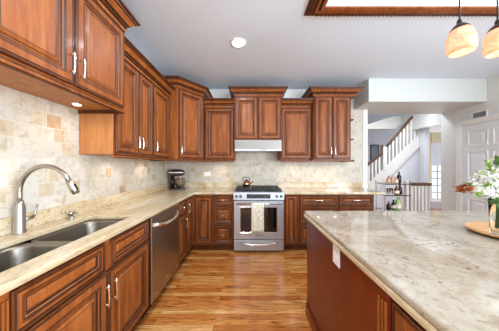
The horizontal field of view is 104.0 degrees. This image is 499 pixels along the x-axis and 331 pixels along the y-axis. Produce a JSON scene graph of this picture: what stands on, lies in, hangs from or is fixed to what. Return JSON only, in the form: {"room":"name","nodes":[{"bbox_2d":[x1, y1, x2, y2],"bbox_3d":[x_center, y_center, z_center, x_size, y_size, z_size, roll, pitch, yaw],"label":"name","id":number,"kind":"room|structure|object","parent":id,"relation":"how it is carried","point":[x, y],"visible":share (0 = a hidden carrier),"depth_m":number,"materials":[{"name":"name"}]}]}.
{"room":"kitchen","nodes":[
{"label":"kitchen","id":0,"kind":"room"},
{"bbox_2d":[0,85,170,218],"bbox_3d":[-1.536,-0.045,0.465,0.158,2.740,6.930,0,0,0],"label":"wall","id":1,"kind":"structure","parent":0,"point":[34,130],"depth_m":1.43,"materials":[{"name":"beige tile"}]},
{"bbox_2d":[0,0,140,113],"bbox_3d":[-1.219,-0.857,1.188,0.473,0.831,1.150,0,0,0],"label":"upper cabinet","id":2,"kind":"object","parent":1,"relation":"attached to","point":[64,52],"visible":1,"depth_m":1.17,"materials":[{"name":"brown wood"}]},
{"bbox_2d":[71,102,82,105],"bbox_3d":[-1.300,-0.463,1.470,0.068,0.014,0.067,0,0,0],"label":"puck light","id":3,"kind":"object","parent":2,"relation":"attached to","point":[73,103],"visible":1,"depth_m":1.46,"materials":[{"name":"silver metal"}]},
{"bbox_2d":[80,36,159,159],"bbox_3d":[-1.261,-0.589,1.994,0.388,1.046,0.659,0,0,0],"label":"upper cabinet","id":4,"kind":"object","parent":1,"relation":"attached to","point":[129,135],"visible":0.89,"depth_m":1.85,"materials":[{"name":"brown wood"}]},
{"bbox_2d":[152,73,175,160],"bbox_3d":[-1.261,-0.589,2.575,0.388,1.046,0.500,0,0,0],"label":"upper cabinet","id":5,"kind":"object","parent":1,"relation":"attached to","point":[162,88],"visible":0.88,"depth_m":2.54,"materials":[{"name":"brown wood"}]},
{"bbox_2d":[149,76,212,161],"bbox_3d":[-1.064,-0.666,3.184,0.783,1.201,0.873,0,0,0],"label":"upper cabinet","id":6,"kind":"object","parent":1,"relation":"attached to","point":[187,105],"visible":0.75,"depth_m":2.95,"materials":[{"name":"brown wood"}]},
{"bbox_2d":[171,89,362,187],"bbox_3d":[0.320,-0.045,3.776,3.570,2.740,0.308,0,0,0],"label":"wall","id":7,"kind":"structure","parent":0,"point":[263,169],"depth_m":3.62,"materials":[{"name":"beige stone"}]},
{"bbox_2d":[204,98,235,161],"bbox_3d":[-0.502,-0.589,3.416,0.508,1.046,0.408,0,0,0],"label":"upper cabinet","id":8,"kind":"object","parent":7,"relation":"attached to","point":[219,112],"visible":0.98,"depth_m":3.29,"materials":[{"name":"brown wood"}]},
{"bbox_2d":[228,86,287,139],"bbox_3d":[0.140,-0.844,3.364,0.966,0.847,0.513,0,0,0],"label":"upper cabinet","id":9,"kind":"object","parent":7,"relation":"attached to","point":[257,108],"visible":0.88,"depth_m":3.19,"materials":[{"name":"brown wood"}]},
{"bbox_2d":[235,140,281,152],"bbox_3d":[0.140,-0.326,3.387,0.764,0.178,0.466,0,0,0],"label":"range hood","id":10,"kind":"object","parent":7,"relation":"attached to","point":[241,146],"visible":1,"depth_m":3.17,"materials":[{"name":"silver metal"}]},
{"bbox_2d":[278,98,313,161],"bbox_3d":[0.792,-0.589,3.416,0.528,1.046,0.408,0,0,0],"label":"upper cabinet","id":11,"kind":"object","parent":7,"relation":"attached to","point":[296,113],"visible":0.94,"depth_m":3.29,"materials":[{"name":"brown wood"}]},
{"bbox_2d":[301,86,364,161],"bbox_3d":[1.403,-0.666,3.364,0.886,1.201,0.513,0,0,0],"label":"upper cabinet","id":12,"kind":"object","parent":7,"relation":"attached to","point":[331,105],"visible":0.94,"depth_m":3.19,"materials":[{"name":"brown wood"}]},
{"bbox_2d":[363,109,367,188],"bbox_3d":[2.148,0.143,3.780,0.084,2.363,0.340,0,0,0],"label":"trim","id":13,"kind":"structure","parent":7,"relation":"attached to","point":[365,111],"depth_m":3.61,"materials":[{"name":"white paint"}]},
{"bbox_2d":[134,209,440,330],"bbox_3d":[2.342,1.375,2.000,7.915,0.100,10.200,0,0,0],"label":"floor","id":14,"kind":"structure","parent":0,"point":[210,290],"depth_m":2.02,"materials":[{"name":"brown wood"}]},
{"bbox_2d":[0,219,148,330],"bbox_3d":[-1.140,0.884,1.159,0.644,0.881,1.022,0,0,0],"label":"base cabinet","id":15,"kind":"object","parent":14,"relation":"on","point":[105,287],"visible":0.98,"depth_m":1.07,"materials":[{"name":"brown wood"}]},
{"bbox_2d":[141,203,178,319],"bbox_3d":[-1.111,0.885,2.007,0.663,0.879,0.662,0,0,0],"label":"dishwasher","id":16,"kind":"object","parent":14,"relation":"on","point":[163,239],"visible":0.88,"depth_m":1.90,"materials":[{"name":"silver metal"}]},
{"bbox_2d":[172,199,187,275],"bbox_3d":[-1.140,0.884,2.490,0.644,0.881,0.290,0,0,0],"label":"base cabinet","id":17,"kind":"object","parent":14,"relation":"on","point":[182,205],"visible":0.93,"depth_m":2.50,"materials":[{"name":"brown wood"}]},
{"bbox_2d":[181,195,213,262],"bbox_3d":[-1.014,0.884,3.132,0.896,0.881,0.989,0,0,0],"label":"base cabinet","id":18,"kind":"object","parent":14,"relation":"on","point":[199,208],"visible":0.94,"depth_m":2.99,"materials":[{"name":"brown wood"}]},
{"bbox_2d":[0,182,235,295],"bbox_3d":[-0.851,0.376,1.861,1.210,0.132,3.521,0,0,0],"label":"countertop","id":19,"kind":"structure","parent":18,"relation":"on","point":[134,206],"depth_m":1.45,"materials":[{"name":"beige stone"}]},
{"bbox_2d":[11,164,79,234],"bbox_3d":[-1.234,0.200,1.220,0.390,0.419,0.132,0,0,0],"label":"kitchen faucet","id":20,"kind":"object","parent":19,"relation":"on","point":[19,208],"visible":1,"depth_m":1.17,"materials":[{"name":"silver metal"}]},
{"bbox_2d":[0,220,121,272],"bbox_3d":[-1.130,0.545,1.141,0.378,0.200,0.930,0,0,0],"label":"sink","id":21,"kind":"object","parent":19,"relation":"in","point":[12,256],"visible":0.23,"depth_m":1.11,"materials":[{"name":"silver metal"}]},
{"bbox_2d":[67,211,78,219],"bbox_3d":[-1.355,0.383,1.500,0.089,0.054,0.048,0,0,0],"label":"soap dispenser","id":22,"kind":"object","parent":19,"relation":"on","point":[70,214],"visible":1,"depth_m":1.49,"materials":[{"name":"silver metal"}]},
{"bbox_2d":[168,169,185,189],"bbox_3d":[-1.256,0.236,3.396,0.288,0.347,0.194,0,0,-9],"label":"stand mixer","id":23,"kind":"object","parent":19,"relation":"on","point":[179,182],"visible":0.99,"depth_m":3.34,"materials":[{"name":"black metal"}]},
{"bbox_2d":[174,178,185,186],"bbox_3d":[-1.211,0.299,3.403,0.196,0.155,0.194,0,0,-9],"label":"bowl","id":24,"kind":"object","parent":23,"relation":"on","point":[179,182],"depth_m":3.34,"materials":[{"name":"silver metal"}]},
{"bbox_2d":[213,195,233,249],"bbox_3d":[-0.408,0.884,3.293,0.312,0.881,0.668,0,0,0],"label":"base cabinet","id":25,"kind":"object","parent":14,"relation":"on","point":[223,205],"visible":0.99,"depth_m":2.99,"materials":[{"name":"brown wood"}]},
{"bbox_2d":[233,185,283,250],"bbox_3d":[0.141,0.843,3.242,0.768,0.964,0.706,0,0,0],"label":"gas range","id":26,"kind":"object","parent":14,"relation":"on","point":[272,196],"visible":0.98,"depth_m":2.95,"materials":[{"name":"silver metal"}]},
{"bbox_2d":[242,177,252,185],"bbox_3d":[-0.042,0.280,3.412,0.174,0.161,0.144,0,0,34],"label":"tea kettle","id":27,"kind":"object","parent":26,"relation":"on","point":[246,182],"visible":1,"depth_m":3.38,"materials":[{"name":"orange metal"}]},
{"bbox_2d":[251,203,263,232],"bbox_3d":[0.121,0.774,2.900,0.186,0.442,0.045,0,0,0],"label":"dish towel","id":28,"kind":"object","parent":26,"relation":"hanging from","point":[257,209],"visible":1,"depth_m":2.88,"materials":[{"name":"beige fabric"}]},
{"bbox_2d":[234,187,282,191],"bbox_3d":[0.141,0.407,3.292,0.756,0.012,0.595,0,0,0],"label":"cooktop","id":29,"kind":"object","parent":26,"relation":"in","point":[240,189],"depth_m":3.11,"materials":[{"name":"black metal"}]},
{"bbox_2d":[284,194,297,249],"bbox_3d":[0.643,0.884,3.308,0.222,0.881,0.638,0,0,0],"label":"base cabinet","id":30,"kind":"object","parent":14,"relation":"on","point":[290,201],"visible":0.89,"depth_m":2.99,"materials":[{"name":"brown wood"}]},
{"bbox_2d":[298,195,337,249],"bbox_3d":[1.059,0.884,3.290,0.606,0.881,0.674,0,0,0],"label":"base cabinet","id":31,"kind":"object","parent":14,"relation":"on","point":[305,202],"visible":0.37,"depth_m":2.99,"materials":[{"name":"brown wood"}]},
{"bbox_2d":[278,182,384,194],"bbox_3d":[1.298,0.376,3.292,1.543,0.132,0.658,0,0,0],"label":"countertop","id":32,"kind":"structure","parent":31,"relation":"on","point":[289,188],"depth_m":3.48,"materials":[{"name":"beige stone"}]},
{"bbox_2d":[338,195,373,210],"bbox_3d":[1.642,0.884,3.290,0.556,0.881,0.674,0,0,0],"label":"base cabinet","id":33,"kind":"object","parent":14,"relation":"on","point":[345,202],"visible":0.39,"depth_m":2.99,"materials":[{"name":"brown wood"}]},
{"bbox_2d":[306,220,425,330],"bbox_3d":[1.439,0.894,1.022,1.962,0.862,1.445,0,0,0],"label":"kitchen island","id":34,"kind":"object","parent":14,"relation":"on","point":[345,298],"visible":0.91,"depth_m":1.08,"materials":[{"name":"brown wood"}]},
{"bbox_2d":[333,244,339,268],"bbox_3d":[0.510,0.523,1.148,0.008,0.125,0.085,0,0,0],"label":"outlet plate","id":35,"kind":"object","parent":34,"relation":"attached to","point":[336,252],"visible":0.77,"depth_m":1.14,"materials":[{"name":"white plastic"}]},
{"bbox_2d":[304,211,498,330],"bbox_3d":[1.484,0.436,1.015,1.987,0.052,1.504,0,0,0],"label":"island countertop","id":36,"kind":"structure","parent":34,"relation":"on","point":[443,273],"depth_m":0.86,"materials":[{"name":"stone"}]},
{"bbox_2d":[464,222,498,237],"bbox_3d":[1.530,0.395,1.135,0.376,0.030,0.376,0,0,0],"label":"serving board","id":37,"kind":"object","parent":36,"relation":"on","point":[480,227],"visible":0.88,"depth_m":1.19,"materials":[{"name":"brown wood"}]},
{"bbox_2d":[488,197,498,234],"bbox_3d":[1.375,0.279,1.075,0.080,0.200,0.080,0,0,0],"label":"glass vase","id":38,"kind":"object","parent":37,"relation":"on","point":[493,210],"visible":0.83,"depth_m":1.07,"materials":[{"name":"clear glass"}]},
{"bbox_2d":[452,184,491,196],"bbox_3d":[1.246,0.225,1.060,0.266,0.249,0.056,0,0,0],"label":"sprig","id":39,"kind":"object","parent":38,"relation":"in","point":[461,188],"visible":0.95,"depth_m":1.05,"materials":[{"name":"orange plant"}]},
{"bbox_2d":[464,176,487,189],"bbox_3d":[1.281,0.203,1.059,0.176,0.292,0.089,0,0,0],"label":"flower","id":40,"kind":"object","parent":38,"relation":"in","point":[474,184],"visible":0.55,"depth_m":1.05,"materials":[{"name":"white plant"}]},
{"bbox_2d":[474,191,483,197],"bbox_3d":[1.251,0.238,1.031,0.278,0.223,0.041,0,0,-28],"label":"leafy sprig","id":41,"kind":"object","parent":38,"relation":"in","point":[480,192],"visible":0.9,"depth_m":0.98,"materials":[{"name":"green plant"}]},
{"bbox_2d":[473,170,491,178],"bbox_3d":[1.348,0.186,1.114,0.076,0.327,0.104,0,0,0],"label":"flower","id":42,"kind":"object","parent":38,"relation":"in","point":[479,171],"visible":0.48,"depth_m":1.13,"materials":[{"name":"white plant"}]},
{"bbox_2d":[472,185,496,196],"bbox_3d":[1.272,0.224,1.008,0.248,0.252,0.080,0,0,-13],"label":"flower","id":43,"kind":"object","parent":38,"relation":"in","point":[479,188],"visible":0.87,"depth_m":0.98,"materials":[{"name":"white plant"}]},
{"bbox_2d":[475,171,498,186],"bbox_3d":[1.296,0.188,1.022,0.182,0.323,0.097,0,0,0],"label":"flower","id":44,"kind":"object","parent":38,"relation":"in","point":[482,177],"visible":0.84,"depth_m":1.01,"materials":[{"name":"white plant"}]},
{"bbox_2d":[482,182,495,193],"bbox_3d":[1.261,0.216,1.018,0.257,0.267,0.041,0,0,-35],"label":"leafy sprig","id":45,"kind":"object","parent":38,"relation":"in","point":[488,183],"visible":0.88,"depth_m":0.96,"materials":[{"name":"green plant"}]},
{"bbox_2d":[483,159,496,192],"bbox_3d":[1.318,0.156,1.064,0.112,0.386,0.044,0,0,-20],"label":"leafy sprig","id":46,"kind":"object","parent":38,"relation":"in","point":[487,163],"visible":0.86,"depth_m":1.05,"materials":[{"name":"green plant"}]},
{"bbox_2d":[482,197,498,205],"bbox_3d":[1.297,0.251,1.019,0.142,0.197,0.100,0,0,0],"label":"leafy sprig","id":47,"kind":"object","parent":38,"relation":"in","point":[496,200],"visible":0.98,"depth_m":0.99,"materials":[{"name":"green plant"}]},
{"bbox_2d":[484,187,498,198],"bbox_3d":[1.307,0.228,1.015,0.182,0.242,0.075,0,0,-15],"label":"flower","id":48,"kind":"object","parent":38,"relation":"in","point":[495,190],"visible":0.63,"depth_m":0.99,"materials":[{"name":"white plant"}]},
{"bbox_2d":[486,165,497,186],"bbox_3d":[1.371,0.169,1.077,0.090,0.361,0.087,0,0,0],"label":"flower","id":49,"kind":"object","parent":38,"relation":"in","point":[492,167],"visible":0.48,"depth_m":1.09,"materials":[{"name":"white plant"}]},
{"bbox_2d":[493,155,498,188],"bbox_3d":[1.351,0.145,1.050,0.052,0.407,0.064,0,0,45],"label":"leafy sprig","id":50,"kind":"object","parent":38,"relation":"in","point":[496,161],"visible":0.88,"depth_m":1.05,"materials":[{"name":"green plant"}]},
{"bbox_2d":[493,168,498,180],"bbox_3d":[1.338,0.177,1.010,0.142,0.344,0.092,0,0,-23],"label":"flower","id":51,"kind":"object","parent":38,"relation":"in","point":[497,171],"visible":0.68,"depth_m":1.02,"materials":[{"name":"white plant"}]},
{"bbox_2d":[375,180,410,210],"bbox_3d":[2.530,0.795,3.450,0.436,1.060,0.260,0,0,0],"label":"bar shelf","id":52,"kind":"object","parent":14,"relation":"on","point":[385,183],"visible":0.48,"depth_m":3.33,"materials":[{"name":"silver metal"}]},
{"bbox_2d":[386,202,390,209],"bbox_3d":[2.438,0.707,3.420,0.072,0.141,0.072,0,0,0],"label":"wine bottle","id":53,"kind":"object","parent":52,"relation":"on","point":[388,206],"visible":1,"depth_m":3.40,"materials":[{"name":"black glass"}]},
{"bbox_2d":[391,200,395,209],"bbox_3d":[2.548,0.692,3.450,0.073,0.171,0.073,0,0,0],"label":"wine bottle","id":54,"kind":"object","parent":52,"relation":"on","point":[393,205],"visible":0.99,"depth_m":3.42,"materials":[{"name":"black glass"}]},
{"bbox_2d":[394,186,398,194],"bbox_3d":[2.563,0.430,3.400,0.082,0.156,0.082,0,0,0],"label":"liquor bottle","id":55,"kind":"object","parent":52,"relation":"on","point":[396,190],"visible":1,"depth_m":3.37,"materials":[{"name":"brown glass"}]},
{"bbox_2d":[395,196,400,209],"bbox_3d":[2.604,0.657,3.420,0.092,0.241,0.092,0,0,0],"label":"bottle","id":56,"kind":"object","parent":52,"relation":"on","point":[397,201],"visible":0.92,"depth_m":3.39,"materials":[{"name":"green glass"}]},
{"bbox_2d":[397,172,400,182],"bbox_3d":[2.653,0.212,3.460,0.068,0.201,0.068,0,0,0],"label":"wine bottle","id":57,"kind":"object","parent":52,"relation":"on","point":[398,175],"visible":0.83,"depth_m":3.44,"materials":[{"name":"black glass"}]},
{"bbox_2d":[368,116,419,210],"bbox_3d":[3.776,-0.077,5.675,1.925,2.804,1.050,0,0,0],"label":"staircase","id":58,"kind":"structure","parent":14,"relation":"on","point":[402,155],"depth_m":5.21,"materials":[{"name":"white paint"}]},
{"bbox_2d":[403,181,431,210],"bbox_3d":[3.705,0.833,4.300,0.570,0.985,0.110,0,0,0],"label":"guard railing","id":59,"kind":"object","parent":14,"relation":"on","point":[416,185],"visible":0.62,"depth_m":4.28,"materials":[{"name":"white wood"}]},
{"bbox_2d":[420,129,428,210],"bbox_3d":[4.569,0.191,5.090,0.140,2.268,0.120,0,0,0],"label":"post","id":60,"kind":"object","parent":14,"relation":"on","point":[424,133],"visible":0.64,"depth_m":5.03,"materials":[{"name":"paint"}]},
{"bbox_2d":[122,0,498,88],"bbox_3d":[1.198,-1.515,0.415,5.625,0.200,7.030,0,0,0],"label":"ceiling","id":61,"kind":"structure","parent":0,"point":[188,39],"depth_m":2.24,"materials":[{"name":"paint"}]},
{"bbox_2d":[230,38,245,47],"bbox_3d":[-0.130,-1.409,2.250,0.190,0.010,0.190,0,0,0],"label":"recessed light","id":62,"kind":"object","parent":61,"relation":"in","point":[235,42],"visible":1,"depth_m":2.24,"materials":[{"name":"white plastic"}]},
{"bbox_2d":[304,0,495,16],"bbox_3d":[1.683,-1.389,0.565,2.341,0.048,2.536,0,0,0],"label":"trim","id":63,"kind":"structure","parent":61,"relation":"attached to","point":[316,8],"depth_m":1.74,"materials":[{"name":"brown wood"}]},
{"bbox_2d":[445,0,477,57],"bbox_3d":[1.323,-1.125,1.220,0.141,0.842,0.139,0,0,0],"label":"pendant light","id":64,"kind":"object","parent":61,"relation":"hanging from","point":[462,40],"visible":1,"depth_m":1.19,"materials":[{"name":"beige glass"}]},
{"bbox_2d":[482,0,498,58],"bbox_3d":[1.561,-1.123,1.220,0.141,0.845,0.139,0,0,0],"label":"pendant light","id":65,"kind":"object","parent":61,"relation":"hanging from","point":[490,44],"visible":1,"depth_m":1.22,"materials":[{"name":"beige glass"}]},
{"bbox_2d":[368,126,440,200],"bbox_3d":[4.300,-0.045,7.035,6.200,2.740,0.130,0,0,0],"label":"wall","id":66,"kind":"structure","parent":0,"point":[379,137],"depth_m":7.00,"materials":[{"name":"paint"}]},
{"bbox_2d":[370,145,378,166],"bbox_3d":[4.480,-0.285,6.984,0.300,0.920,0.030,0,0,0],"label":"picture frame","id":67,"kind":"object","parent":66,"relation":"attached to","point":[374,149],"visible":0.47,"depth_m":6.98,"materials":[{"name":"black wood"}]},
{"bbox_2d":[431,165,440,199],"bbox_3d":[6.910,0.595,7.040,0.780,1.260,0.080,0,0,0],"label":"window","id":68,"kind":"structure","parent":66,"relation":"in","point":[435,169],"depth_m":7.05,"materials":[{"name":"white glass"}]},
{"bbox_2d":[368,114,440,131],"bbox_3d":[3.700,-1.230,5.515,5.000,0.570,3.170,0,0,0],"label":"ceiling","id":69,"kind":"structure","parent":0,"point":[432,122],"depth_m":5.06,"materials":[{"name":"paint"}]},
{"bbox_2d":[354,79,486,113],"bbox_3d":[2.899,-1.227,3.550,1.918,0.374,0.760,0,0,0],"label":"wall header","id":70,"kind":"structure","parent":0,"point":[378,96],"depth_m":3.17,"materials":[{"name":"paint"}]},
{"bbox_2d":[441,74,498,210],"bbox_3d":[3.935,-0.045,0.465,0.150,2.740,6.930,0,0,0],"label":"wall","id":71,"kind":"structure","parent":0,"point":[448,119],"depth_m":3.71,"materials":[{"name":"grey paint"}]},
{"bbox_2d":[456,113,498,210],"bbox_3d":[3.808,0.260,3.110,0.100,2.130,1.040,0,0,0],"label":"door","id":72,"kind":"structure","parent":71,"relation":"in","point":[475,143],"depth_m":3.34,"materials":[{"name":"paint"}]},
{"bbox_2d":[471,109,487,118],"bbox_3d":[3.853,-0.845,3.270,0.012,0.140,0.230,0,0,0],"label":"air vent","id":73,"kind":"object","parent":71,"relation":"in","point":[481,113],"visible":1,"depth_m":3.27,"materials":[{"name":"grey metal"}]},
{"bbox_3d":[5.755,-0.045,5.465,3.490,2.740,3.270,0,0,0],"label":"wall","id":74,"kind":"structure","parent":0,"visible":0},
{"bbox_2d":[431,201,440,208],"bbox_3d":[6.495,1.210,6.025,1.790,0.230,0.050,0,0,0],"label":"baseboard","id":75,"kind":"structure","parent":74,"relation":"attached to","point":[434,204],"depth_m":6.00,"materials":[{"name":"paint"}]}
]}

